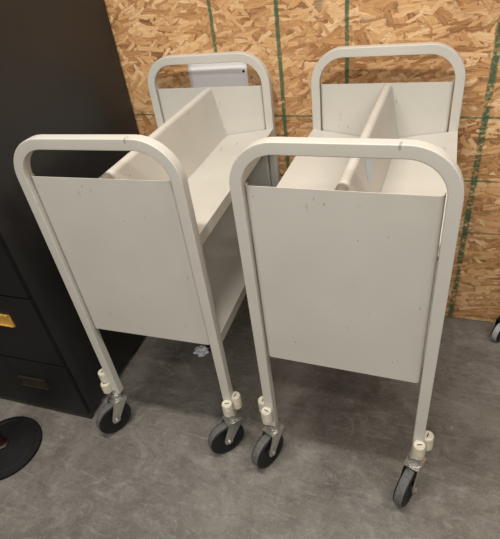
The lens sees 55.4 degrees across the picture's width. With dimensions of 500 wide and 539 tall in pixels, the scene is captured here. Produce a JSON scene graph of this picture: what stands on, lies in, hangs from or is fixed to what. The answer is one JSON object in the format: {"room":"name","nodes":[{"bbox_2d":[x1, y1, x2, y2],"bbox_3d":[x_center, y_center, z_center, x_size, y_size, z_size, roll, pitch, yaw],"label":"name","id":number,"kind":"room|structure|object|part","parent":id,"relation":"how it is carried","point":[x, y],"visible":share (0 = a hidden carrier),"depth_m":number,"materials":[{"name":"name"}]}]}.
{"room":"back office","nodes":[
{"label":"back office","id":0,"kind":"room"},
{"bbox_2d":[0,294,499,538],"bbox_3d":[-0.489,2.563,-0.713,8.000,0.120,8.000,6,38,18],"label":"floor","id":1,"kind":"structure","parent":0,"point":[347,435],"depth_m":1.67,"materials":[{"name":"concrete"}]},
{"bbox_2d":[0,416,41,479],"bbox_3d":[-0.985,0.321,1.547,0.277,0.905,0.277,-8,36,0],"label":"stand","id":2,"kind":"object","parent":1,"relation":"on","point":[20,436],"visible":1,"depth_m":1.79,"materials":[{"name":"black metal"}]},
{"bbox_3d":[-0.986,0.309,1.539,0.052,0.876,0.052,-8,36,0],"label":"post","id":3,"kind":"part","parent":2,"relation":"part of","materials":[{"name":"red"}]},
{"bbox_2d":[0,0,143,418],"bbox_3d":[-0.820,-0.315,1.786,0.485,1.600,0.842,6,38,18],"label":"filing cabinet","id":4,"kind":"object","parent":1,"relation":"on","point":[61,72],"visible":0.59,"depth_m":1.60,"materials":[{"name":"black metal"}]},
{"bbox_3d":[-0.941,-0.058,1.495,0.478,0.309,0.016,6,38,18],"label":"drawer","id":5,"kind":"part","parent":4,"relation":"part of","materials":[{"name":"black metal"}]},
{"bbox_3d":[-0.903,0.194,1.682,0.478,0.309,0.016,6,38,18],"label":"drawer","id":6,"kind":"part","parent":4,"relation":"part of","materials":[{"name":"black metal"}]},
{"bbox_3d":[-0.868,0.434,1.859,0.478,0.277,0.016,6,38,18],"label":"drawer","id":7,"kind":"part","parent":4,"relation":"part of","materials":[{"name":"black metal"}]},
{"bbox_2d":[14,51,279,453],"bbox_3d":[-0.234,-0.059,1.708,0.562,1.144,0.896,5,38,18],"label":"cart","id":8,"kind":"object","parent":1,"relation":"on","point":[149,245],"visible":0.77,"depth_m":1.39,"materials":[{"name":"metal"}]},
{"bbox_3d":[-0.343,-0.012,1.336,0.413,0.541,0.017,5,38,18],"label":"panel","id":9,"kind":"part","parent":8,"relation":"part of","materials":[{"name":"metal"}]},
{"bbox_3d":[-0.331,0.077,1.398,0.476,0.972,0.029,5,38,18],"label":"frame","id":10,"kind":"part","parent":8,"relation":"part of","materials":[{"name":"metal"}]},
{"bbox_3d":[-0.109,-0.366,1.953,0.476,0.972,0.029,5,38,18],"label":"frame","id":11,"kind":"part","parent":8,"relation":"part of","materials":[{"name":"metal"}]},
{"bbox_3d":[-0.122,-0.450,1.887,0.413,0.536,0.017,5,38,18],"label":"panel","id":12,"kind":"part","parent":8,"relation":"part of","materials":[{"name":"metal"}]},
{"bbox_2d":[206,220,245,341],"bbox_3d":[-0.203,-0.029,1.761,0.474,0.036,0.714,5,38,18],"label":"shelf","id":13,"kind":"object","parent":8,"relation":"attached to","point":[223,258],"depth_m":1.67,"materials":[{"name":"metal"}]},
{"bbox_2d":[187,129,273,244],"bbox_3d":[-0.244,-0.308,1.554,0.474,0.036,0.714,5,38,18],"label":"shelf","id":14,"kind":"object","parent":8,"relation":"attached to","point":[208,170],"depth_m":1.54,"materials":[{"name":"metal"}]},
{"bbox_2d":[194,346,208,356],"bbox_3d":[-0.212,0.356,2.075,0.070,0.043,0.051,-2,37,9],"label":"wrap","id":15,"kind":"object","parent":1,"relation":"on","point":[201,351],"visible":1,"depth_m":2.06,"materials":[{"name":"grey plastic"}]},
{"bbox_2d":[229,42,465,506],"bbox_3d":[0.346,0.004,1.508,0.548,1.144,0.894,7,39,20],"label":"cart","id":16,"kind":"object","parent":1,"relation":"on","point":[347,262],"visible":1,"depth_m":1.16,"materials":[{"name":"metal"}]},
{"bbox_3d":[0.215,0.050,1.141,0.413,0.541,0.017,7,39,20],"label":"panel","id":17,"kind":"part","parent":16,"relation":"part of","materials":[{"name":"metal"}]},
{"bbox_3d":[0.226,0.139,1.203,0.476,0.972,0.029,7,39,20],"label":"frame","id":18,"kind":"part","parent":16,"relation":"part of","materials":[{"name":"metal"}]},
{"bbox_2d":[277,129,457,260],"bbox_3d":[0.327,-0.245,1.354,0.474,0.036,0.714,7,39,20],"label":"shelf","id":19,"kind":"object","parent":16,"relation":"attached to","point":[397,176],"depth_m":1.42,"materials":[{"name":"metal"}]},
{"bbox_3d":[0.462,-0.385,1.683,0.413,0.536,0.017,7,39,20],"label":"panel","id":20,"kind":"part","parent":16,"relation":"part of","materials":[{"name":"metal"}]},
{"bbox_3d":[0.476,-0.301,1.748,0.476,0.972,0.029,7,39,20],"label":"frame","id":21,"kind":"part","parent":16,"relation":"part of","materials":[{"name":"metal"}]},
{"bbox_2d":[421,261,437,370],"bbox_3d":[0.368,0.035,1.561,0.474,0.036,0.714,7,39,20],"label":"shelf","id":22,"kind":"object","parent":16,"relation":"attached to","point":[437,261],"depth_m":1.38,"materials":[{"name":"metal"}]},
{"bbox_2d":[491,316,499,341],"bbox_3d":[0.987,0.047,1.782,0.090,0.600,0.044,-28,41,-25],"label":"caster wheel","id":23,"kind":"object","parent":1,"relation":"on","point":[495,335],"visible":1,"depth_m":1.91,"materials":[{"name":"black rubber"}]},
{"bbox_2d":[104,0,499,321],"bbox_3d":[0.534,-1.035,1.300,8.000,2.997,0.102,6,38,18],"label":"wall","id":24,"kind":"structure","parent":0,"point":[289,37],"depth_m":1.63,"materials":[{"name":"brown wood"}]},
{"bbox_2d":[187,62,248,87],"bbox_3d":[-0.109,-0.647,1.804,0.233,0.320,0.005,6,38,18],"label":"paper sheet","id":25,"kind":"object","parent":24,"relation":"attached to","point":[227,74],"visible":0.21,"depth_m":1.75,"materials":[{"name":"white paper"}]}
]}

